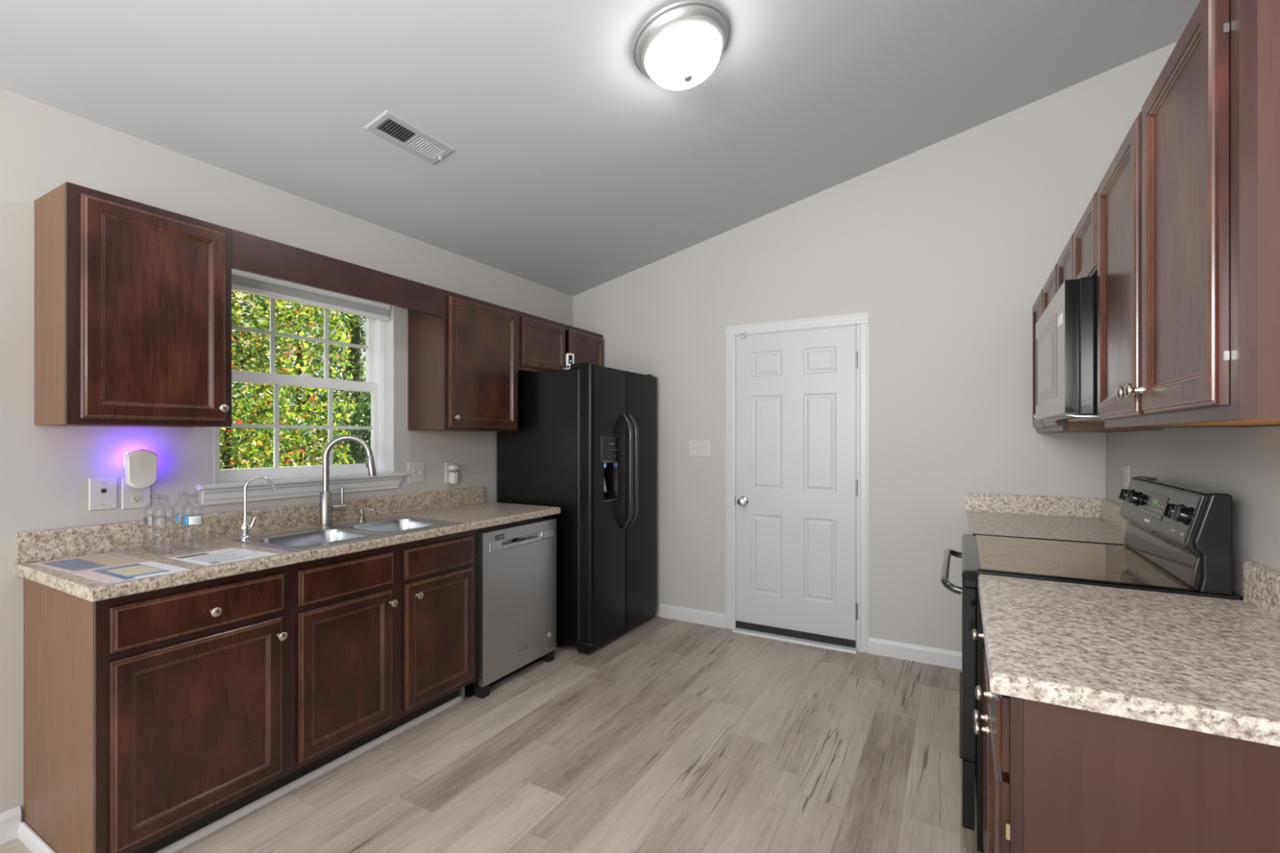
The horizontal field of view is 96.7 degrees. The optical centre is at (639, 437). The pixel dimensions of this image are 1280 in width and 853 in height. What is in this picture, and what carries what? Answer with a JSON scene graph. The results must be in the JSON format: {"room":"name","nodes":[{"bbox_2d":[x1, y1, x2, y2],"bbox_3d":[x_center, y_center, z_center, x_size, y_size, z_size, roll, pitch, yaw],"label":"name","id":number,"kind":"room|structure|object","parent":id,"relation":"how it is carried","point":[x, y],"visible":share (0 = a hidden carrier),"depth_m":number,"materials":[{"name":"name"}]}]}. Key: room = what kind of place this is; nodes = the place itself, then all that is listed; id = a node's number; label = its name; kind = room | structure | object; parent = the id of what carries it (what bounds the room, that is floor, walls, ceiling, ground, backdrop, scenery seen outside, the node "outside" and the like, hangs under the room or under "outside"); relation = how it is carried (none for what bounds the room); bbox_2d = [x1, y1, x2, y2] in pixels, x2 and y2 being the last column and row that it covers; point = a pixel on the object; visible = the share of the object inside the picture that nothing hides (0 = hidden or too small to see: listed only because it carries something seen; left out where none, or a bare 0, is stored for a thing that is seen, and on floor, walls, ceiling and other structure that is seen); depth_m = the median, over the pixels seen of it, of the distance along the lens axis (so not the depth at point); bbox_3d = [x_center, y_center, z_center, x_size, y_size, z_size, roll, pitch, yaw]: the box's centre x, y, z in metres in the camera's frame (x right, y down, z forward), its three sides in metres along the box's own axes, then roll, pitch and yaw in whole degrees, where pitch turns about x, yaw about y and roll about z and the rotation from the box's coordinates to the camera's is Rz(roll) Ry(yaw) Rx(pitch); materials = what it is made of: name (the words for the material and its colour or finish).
{"room":"kitchen","nodes":[
{"label":"kitchen","id":0,"kind":"room"},
{"bbox_2d":[17,822,55,852],"bbox_3d":[-1.807,1.312,1.755,0.612,0.045,0.014,0,0,29],"label":"trim","id":1,"kind":"structure","parent":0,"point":[26,835],"depth_m":1.84,"materials":[{"name":"grey wood"}]},
{"bbox_2d":[0,88,573,822],"bbox_3d":[-2.133,0.091,1.991,0.160,2.487,6.173,0,0,29],"label":"wall","id":2,"kind":"structure","parent":0,"point":[46,471],"depth_m":2.15,"materials":[{"name":"grey paint"}]},
{"bbox_2d":[0,805,21,844],"bbox_3d":[-2.826,1.286,0.585,0.014,0.097,3.042,0,0,29],"label":"baseboard","id":3,"kind":"structure","parent":2,"relation":"attached to","point":[10,820],"depth_m":1.88,"materials":[{"name":"grey wood"}]},
{"bbox_2d":[88,476,117,511],"bbox_3d":[-1.977,0.207,2.096,0.007,0.118,0.080,0,0,29],"label":"phone jack","id":4,"kind":"object","parent":2,"relation":"attached to","point":[103,491],"visible":1,"depth_m":2.09,"materials":[{"name":"grey plastic"}]},
{"bbox_2d":[34,182,231,427],"bbox_3d":[-1.803,-0.425,2.061,0.344,0.767,0.467,0,0,29],"label":"upper cabinet","id":5,"kind":"object","parent":2,"relation":"attached to","point":[133,299],"visible":1,"depth_m":1.93,"materials":[{"name":"wood"}]},
{"bbox_2d":[231,229,444,317],"bbox_3d":[-1.335,-0.735,2.662,0.019,0.149,1.039,0,0,29],"label":"valance board","id":6,"kind":"object","parent":5,"relation":"attached to","point":[251,253],"visible":1,"depth_m":2.54,"materials":[{"name":"brown wood"}]},
{"bbox_2d":[121,478,151,509],"bbox_3d":[-1.929,0.213,2.181,0.009,0.118,0.088,0,0,29],"label":"wall outlet","id":7,"kind":"object","parent":2,"relation":"attached to","point":[131,498],"visible":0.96,"depth_m":2.17,"materials":[{"name":"grey plastic"}]},
{"bbox_2d":[131,494,142,502],"bbox_3d":[-1.927,0.235,2.179,0.003,0.028,0.034,0,0,29],"label":"socket","id":8,"kind":"object","parent":7,"relation":"attached to","point":[135,498],"depth_m":2.18,"materials":[{"name":"white plastic"}]},
{"bbox_2d":[124,448,157,488],"bbox_3d":[-1.900,0.119,2.161,0.060,0.151,0.094,0,0,29],"label":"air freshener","id":9,"kind":"object","parent":2,"relation":"attached to","point":[140,465],"visible":1,"depth_m":2.14,"materials":[{"name":"grey plastic"}]},
{"bbox_2d":[15,485,484,564],"bbox_3d":[-1.557,0.370,2.823,0.024,0.102,2.125,0,0,29],"label":"backsplash","id":10,"kind":"structure","parent":2,"relation":"attached to","point":[60,543],"depth_m":2.36,"materials":[{"name":"beige stone"}]},
{"bbox_2d":[196,297,407,505],"bbox_3d":[-1.643,-0.242,2.821,0.194,1.048,1.000,0,0,29],"label":"window","id":11,"kind":"structure","parent":2,"relation":"in","point":[228,486],"depth_m":2.92,"materials":[{"name":"white plastic"}]},
{"bbox_2d":[219,384,373,467],"bbox_3d":[-1.677,-0.056,2.841,0.012,0.395,0.755,0,0,29],"label":"grille","id":12,"kind":"object","parent":11,"relation":"attached to","point":[276,426],"depth_m":2.90,"materials":[{"name":"white plastic"}]},
{"bbox_2d":[231,297,368,378],"bbox_3d":[-1.709,-0.501,2.860,0.012,0.400,0.743,0,0,29],"label":"grille","id":13,"kind":"object","parent":11,"relation":"attached to","point":[272,332],"depth_m":2.87,"materials":[{"name":"white plastic"}]},
{"bbox_2d":[231,268,390,320],"bbox_3d":[-1.619,-0.705,2.804,0.052,0.104,0.851,0,0,29],"label":"window blind","id":14,"kind":"object","parent":11,"relation":"attached to","point":[242,281],"visible":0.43,"depth_m":2.76,"materials":[{"name":"white plastic"}]},
{"bbox_2d":[407,461,424,483],"bbox_3d":[-1.292,0.200,3.300,0.020,0.122,0.118,0,0,29],"label":"light switch","id":15,"kind":"object","parent":2,"relation":"attached to","point":[415,469],"visible":1,"depth_m":3.30,"materials":[{"name":"grey plastic"}]},
{"bbox_2d":[444,462,454,483],"bbox_3d":[-1.173,0.217,3.520,0.009,0.125,0.078,0,0,29],"label":"wall outlet","id":16,"kind":"object","parent":2,"relation":"attached to","point":[447,470],"visible":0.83,"depth_m":3.50,"materials":[{"name":"grey plastic"}]},
{"bbox_2d":[408,289,517,431],"bbox_3d":[-1.031,-0.425,3.429,0.344,0.767,0.596,0,0,29],"label":"upper cabinet","id":17,"kind":"object","parent":2,"relation":"attached to","point":[463,362],"visible":0.98,"depth_m":3.24,"materials":[{"name":"brown wood"}]},
{"bbox_2d":[448,465,488,492],"bbox_3d":[-1.072,0.268,3.636,0.054,0.198,0.340,0,0,29],"label":"power adapter","id":18,"kind":"object","parent":2,"relation":"attached to","point":[453,476],"visible":1,"depth_m":3.50,"materials":[{"name":"grey plastic"}]},
{"bbox_2d":[517,311,603,373],"bbox_3d":[-0.641,-0.623,4.121,0.344,0.372,0.990,0,0,29],"label":"upper cabinet","id":19,"kind":"object","parent":2,"relation":"attached to","point":[543,344],"visible":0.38,"depth_m":3.90,"materials":[{"name":"wood"}]},
{"bbox_2d":[0,615,982,852],"bbox_3d":[0.033,1.385,0.379,5.516,0.100,7.093,0,0,29],"label":"floor","id":20,"kind":"structure","parent":0,"point":[669,735],"depth_m":2.32,"materials":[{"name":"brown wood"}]},
{"bbox_2d":[23,564,289,852],"bbox_3d":[-1.661,0.897,1.991,0.660,0.875,0.536,0,0,29],"label":"base cabinet","id":21,"kind":"object","parent":20,"relation":"on","point":[151,718],"visible":0.96,"depth_m":1.79,"materials":[{"name":"wood"}]},
{"bbox_2d":[154,695,462,852],"bbox_3d":[-1.254,1.324,2.283,0.018,0.022,1.425,0,0,29],"label":"trim","id":22,"kind":"structure","parent":20,"relation":"on","point":[183,842],"depth_m":2.17,"materials":[{"name":"grey wood"}]},
{"bbox_2d":[277,529,475,789],"bbox_3d":[-1.304,0.897,2.625,0.660,0.875,0.918,0,0,29],"label":"base cabinet","id":23,"kind":"object","parent":20,"relation":"on","point":[381,638],"visible":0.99,"depth_m":2.38,"materials":[{"name":"wood"}]},
{"bbox_2d":[15,485,560,602],"bbox_3d":[-1.285,0.389,2.670,0.649,0.140,2.125,0,0,29],"label":"countertop","id":24,"kind":"structure","parent":23,"relation":"on","point":[467,505],"depth_m":2.23,"materials":[{"name":"beige stone"}]},
{"bbox_2d":[30,552,147,573],"bbox_3d":[-1.852,0.420,1.916,0.299,0.001,0.215,0,0,29],"label":"flyer","id":25,"kind":"object","parent":24,"relation":"on","point":[72,565],"visible":1,"depth_m":1.91,"materials":[{"name":"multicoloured paper"}]},
{"bbox_2d":[71,560,191,583],"bbox_3d":[-1.591,0.420,1.782,0.278,0.001,0.206,0,0,29],"label":"flyer","id":26,"kind":"object","parent":24,"relation":"on","point":[145,569],"visible":1,"depth_m":1.78,"materials":[{"name":"white paper"}]},
{"bbox_2d":[143,493,166,552],"bbox_3d":[-1.793,0.315,2.103,0.064,0.210,0.064,0,0,29],"label":"water bottle","id":27,"kind":"object","parent":24,"relation":"on","point":[146,518],"visible":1,"depth_m":2.10,"materials":[{"name":"plastic"}]},
{"bbox_2d":[151,495,174,555],"bbox_3d":[-1.720,0.315,2.054,0.063,0.210,0.063,0,0,29],"label":"water bottle","id":28,"kind":"object","parent":24,"relation":"on","point":[158,495],"visible":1,"depth_m":2.04,"materials":[{"name":"plastic"}]},
{"bbox_2d":[172,492,193,548],"bbox_3d":[-1.747,0.315,2.175,0.064,0.210,0.064,0,0,29],"label":"water bottle","id":29,"kind":"object","parent":24,"relation":"on","point":[177,515],"visible":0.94,"depth_m":2.16,"materials":[{"name":"plastic"}]},
{"bbox_2d":[181,497,203,551],"bbox_3d":[-1.665,0.315,2.117,0.064,0.210,0.064,0,0,29],"label":"water bottle","id":30,"kind":"object","parent":24,"relation":"on","point":[187,520],"visible":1,"depth_m":2.10,"materials":[{"name":"plastic"}]},
{"bbox_2d":[167,547,279,565],"bbox_3d":[-1.476,0.420,2.021,0.280,0.001,0.230,0,0,29],"label":"flyer","id":31,"kind":"object","parent":24,"relation":"on","point":[231,554],"visible":1,"depth_m":2.01,"materials":[{"name":"white paper"}]},
{"bbox_2d":[238,475,276,538],"bbox_3d":[-1.618,0.292,2.411,0.136,0.257,0.046,0,0,-32],"label":"filter faucet","id":32,"kind":"object","parent":24,"relation":"on","point":[245,528],"visible":0.99,"depth_m":2.38,"materials":[{"name":"silver metal"}]},
{"bbox_2d":[230,515,463,551],"bbox_3d":[-1.268,0.504,2.556,0.472,0.178,0.809,0,0,29],"label":"double sink","id":33,"kind":"object","parent":24,"relation":"in","point":[299,540],"visible":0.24,"depth_m":2.54,"materials":[{"name":"silver metal"}]},
{"bbox_2d":[319,434,376,526],"bbox_3d":[-1.420,0.203,2.769,0.248,0.435,0.067,0,0,-25],"label":"kitchen faucet","id":34,"kind":"object","parent":24,"relation":"on","point":[326,507],"visible":1,"depth_m":2.72,"materials":[{"name":"silver metal"}]},
{"bbox_2d":[357,508,374,521],"bbox_3d":[-1.382,0.388,2.875,0.085,0.065,0.044,0,0,-12],"label":"soap dispenser","id":35,"kind":"object","parent":24,"relation":"on","point":[362,516],"visible":0.99,"depth_m":2.86,"materials":[{"name":"silver metal"}]},
{"bbox_2d":[464,515,556,698],"bbox_3d":[-0.916,0.899,3.303,0.612,0.872,0.642,0,0,29],"label":"dishwasher","id":36,"kind":"object","parent":20,"relation":"on","point":[516,562],"visible":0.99,"depth_m":3.10,"materials":[{"name":"silver metal"}]},
{"bbox_2d":[497,361,657,653],"bbox_3d":[-0.390,0.435,4.003,0.858,1.799,0.866,0,0,29],"label":"refrigerator","id":37,"kind":"object","parent":20,"relation":"on","point":[584,445],"visible":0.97,"depth_m":3.65,"materials":[{"name":"black metal"}]},
{"bbox_2d":[564,353,573,369],"bbox_3d":[-0.445,-0.480,3.609,0.060,0.106,0.060,0,0,29],"label":"security camera","id":38,"kind":"object","parent":37,"relation":"on","point":[569,357],"visible":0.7,"depth_m":3.60,"materials":[{"name":"grey plastic"}]},
{"bbox_2d":[940,475,1243,852],"bbox_3d":[1.448,0.740,1.977,0.700,1.190,0.766,0,0,29],"label":"range","id":39,"kind":"object","parent":20,"relation":"on","point":[1178,540],"visible":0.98,"depth_m":1.78,"materials":[{"name":"black metal"}]},
{"bbox_2d":[961,533,1243,600],"bbox_3d":[1.475,0.427,1.962,0.638,0.038,0.764,0,0,29],"label":"cooktop","id":40,"kind":"object","parent":39,"relation":"in","point":[1121,566],"depth_m":1.83,"materials":[{"name":"black glass"}]},
{"bbox_2d":[972,629,1279,852],"bbox_3d":[1.099,0.897,1.253,0.628,0.875,0.818,0,0,29],"label":"base cabinet","id":41,"kind":"object","parent":20,"relation":"on","point":[1057,779],"visible":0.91,"depth_m":0.95,"materials":[{"name":"brown wood"}]},
{"bbox_2d":[977,560,1279,746],"bbox_3d":[1.103,0.388,1.241,0.610,0.142,0.844,0,0,29],"label":"countertop","id":42,"kind":"structure","parent":41,"relation":"on","point":[1206,664],"depth_m":1.11,"materials":[{"name":"grey stone"}]},
{"bbox_3d":[1.917,0.897,2.704,0.628,0.875,0.942,0,0,29],"label":"base cabinet","id":43,"kind":"object","parent":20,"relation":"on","visible":0},
{"bbox_2d":[965,493,1127,544],"bbox_3d":[1.916,0.388,2.705,0.632,0.142,0.950,0,0,29],"label":"countertop","id":44,"kind":"structure","parent":43,"relation":"on","point":[1056,517],"depth_m":2.92,"materials":[{"name":"grey stone"}]},
{"bbox_2d":[0,0,1199,296],"bbox_3d":[0.229,-1.787,0.728,5.516,1.340,6.293,0,0,29],"label":"ceiling","id":45,"kind":"structure","parent":0,"point":[571,171],"depth_m":2.47,"materials":[{"name":"grey paint"}]},
{"bbox_2d":[363,109,455,164],"bbox_3d":[-0.992,-1.297,2.474,0.150,0.041,0.356,0,0,29],"label":"ceiling vent","id":46,"kind":"object","parent":45,"relation":"in","point":[388,126],"visible":1,"depth_m":2.46,"materials":[{"name":"silver metal"}]},
{"bbox_2d":[632,0,729,89],"bbox_3d":[0.160,-1.490,2.229,0.377,0.200,0.386,0,0,29],"label":"ceiling light","id":47,"kind":"object","parent":45,"relation":"attached to","point":[684,50],"visible":1,"depth_m":2.13,"materials":[{"name":"white glass"}]},
{"bbox_2d":[573,40,1177,652],"bbox_3d":[1.745,-0.501,3.416,5.516,3.672,0.120,0,0,29],"label":"wall","id":48,"kind":"structure","parent":0,"point":[949,246],"depth_m":3.41,"materials":[{"name":"grey paint"}]},
{"bbox_2d":[688,439,711,456],"bbox_3d":[0.426,0.075,4.080,0.175,0.122,0.020,0,0,29],"label":"light switch","id":49,"kind":"object","parent":48,"relation":"attached to","point":[697,447],"visible":1,"depth_m":4.08,"materials":[{"name":"grey plastic"}]},
{"bbox_2d":[732,324,857,653],"bbox_3d":[0.993,0.312,3.722,0.806,2.046,0.084,0,0,29],"label":"door","id":50,"kind":"structure","parent":48,"relation":"in","point":[796,482],"depth_m":3.73,"materials":[{"name":"white wood"}]},
{"bbox_2d":[739,331,745,337],"bbox_3d":[0.704,-0.706,3.905,0.040,0.045,0.016,0,0,29],"label":"sensor","id":51,"kind":"object","parent":50,"relation":"attached to","point":[740,332],"visible":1,"depth_m":3.90,"materials":[{"name":"grey plastic"}]},
{"bbox_2d":[725,312,869,653],"bbox_3d":[1.009,0.279,3.753,0.936,2.112,0.017,0,0,29],"label":"trim","id":52,"kind":"structure","parent":48,"relation":"attached to","point":[862,319],"depth_m":3.59,"materials":[{"name":"grey wood"}]},
{"bbox_2d":[659,603,961,669],"bbox_3d":[1.022,1.286,3.747,2.010,0.097,0.014,0,0,29],"label":"baseboard","id":53,"kind":"structure","parent":48,"relation":"attached to","point":[908,651],"depth_m":3.46,"materials":[{"name":"white wood"}]},
{"bbox_2d":[965,493,1101,518],"bbox_3d":[2.135,0.369,3.115,0.610,0.104,0.020,0,0,29],"label":"backsplash","id":54,"kind":"structure","parent":48,"relation":"attached to","point":[1077,507],"depth_m":3.10,"materials":[{"name":"grey stone"}]},
{"bbox_2d":[1105,426,1279,596],"bbox_3d":[0.962,0.295,0.246,0.120,2.079,6.173,0,0,29],"label":"wall","id":55,"kind":"structure","parent":0,"point":[1242,463],"depth_m":1.59,"materials":[{"name":"grey paint"}]},
{"bbox_2d":[1057,190,1097,291],"bbox_3d":[1.619,-0.607,1.891,0.350,0.272,0.761,0,0,29],"label":"upper cabinet","id":56,"kind":"object","parent":55,"relation":"attached to","point":[1078,258],"visible":0.14,"depth_m":1.84,"materials":[{"name":"wood"}]},
{"bbox_2d":[1035,275,1104,422],"bbox_3d":[1.599,-0.262,1.901,0.387,0.407,0.752,0,0,29],"label":"microwave","id":57,"kind":"object","parent":56,"relation":"attached to","point":[1066,331],"visible":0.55,"depth_m":1.67,"materials":[{"name":"silver"}]},
{"bbox_2d":[1032,262,1161,432],"bbox_3d":[2.035,-0.385,2.629,0.350,0.716,0.932,0,0,29],"label":"upper cabinet","id":58,"kind":"object","parent":55,"relation":"attached to","point":[1049,290],"visible":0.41,"depth_m":2.56,"materials":[{"name":"wood"}]},
{"bbox_2d":[1101,497,1127,532],"bbox_3d":[2.182,0.369,2.555,0.021,0.104,0.950,0,0,29],"label":"backsplash","id":59,"kind":"structure","parent":55,"relation":"attached to","point":[1110,510],"depth_m":2.74,"materials":[{"name":"grey stone"}]},
{"bbox_2d":[1124,464,1129,489],"bbox_3d":[2.201,0.185,2.576,0.008,0.122,0.078,0,0,29],"label":"wall outlet","id":60,"kind":"object","parent":55,"relation":"attached to","point":[1126,468],"visible":0.88,"depth_m":2.56,"materials":[{"name":"grey plastic"}]},
{"bbox_2d":[1097,0,1279,427],"bbox_3d":[1.211,-0.385,1.167,0.350,0.716,0.898,0,0,29],"label":"upper cabinet","id":61,"kind":"object","parent":55,"relation":"attached to","point":[1188,201],"visible":1,"depth_m":0.94,"materials":[{"name":"brown wood"}]},
{"bbox_2d":[1243,560,1279,621],"bbox_3d":[1.359,0.369,1.096,0.021,0.104,0.844,0,0,29],"label":"backsplash","id":62,"kind":"structure","parent":55,"relation":"attached to","point":[1261,583],"depth_m":1.38,"materials":[{"name":"grey stone"}]},
{"label":"outside","id":63,"kind":"structure","parent":0,"visible":0},
{"bbox_3d":[-8.942,2.035,17.670,27.064,0.200,46.000,0,0,29],"label":"ground","id":64,"kind":"structure","parent":63,"visible":0},
{"bbox_2d":[231,411,270,466],"bbox_3d":[-11.352,0.434,13.508,1.872,3.089,4.831,0,0,29],"label":"tree","id":65,"kind":"object","parent":64,"relation":"on","point":[234,411],"visible":0.02,"depth_m":14.85,"materials":[{"name":"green plant"}]},
{"bbox_2d":[219,305,294,468],"bbox_3d":[-9.137,-1.565,12.221,2.512,7.000,3.364,0,0,29],"label":"tree","id":66,"kind":"object","parent":64,"relation":"on","point":[233,413],"visible":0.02,"depth_m":12.39,"materials":[{"name":"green plant"}]},
{"bbox_2d":[219,289,317,469],"bbox_3d":[-3.808,-0.017,5.270,1.337,3.903,1.454,0,0,29],"label":"tree","id":67,"kind":"object","parent":64,"relation":"on","point":[228,449],"visible":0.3,"depth_m":5.31,"materials":[{"name":"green plant"}]},
{"bbox_2d":[240,295,358,467],"bbox_3d":[-4.179,-0.119,7.036,1.587,4.108,1.184,0,0,29],"label":"tree","id":68,"kind":"object","parent":64,"relation":"on","point":[308,309],"visible":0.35,"depth_m":6.88,"materials":[{"name":"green plant"}]},
{"bbox_2d":[238,314,370,466],"bbox_3d":[-10.293,-2.065,18.419,2.830,8.000,5.304,0,0,29],"label":"tree","id":69,"kind":"object","parent":64,"relation":"on","point":[319,394],"visible":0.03,"depth_m":18.45,"materials":[{"name":"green plant"}]},
{"bbox_2d":[302,306,365,464],"bbox_3d":[-5.737,-2.565,11.393,1.827,9.000,1.850,0,0,29],"label":"tree","id":70,"kind":"object","parent":64,"relation":"on","point":[356,363],"visible":0.12,"depth_m":11.26,"materials":[{"name":"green plant"}]},
{"bbox_2d":[320,391,370,464],"bbox_3d":[-3.904,0.634,8.343,1.437,2.602,1.409,0,0,29],"label":"tree","id":71,"kind":"object","parent":64,"relation":"on","point":[360,456],"visible":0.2,"depth_m":8.01,"materials":[{"name":"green plant"}]},
{"bbox_2d":[360,315,370,438],"bbox_3d":[-6.223,-3.065,14.132,1.920,10.000,1.923,0,0,29],"label":"tree","id":72,"kind":"object","parent":64,"relation":"on","point":[362,343],"visible":0.02,"depth_m":13.74,"materials":[{"name":"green plant"}]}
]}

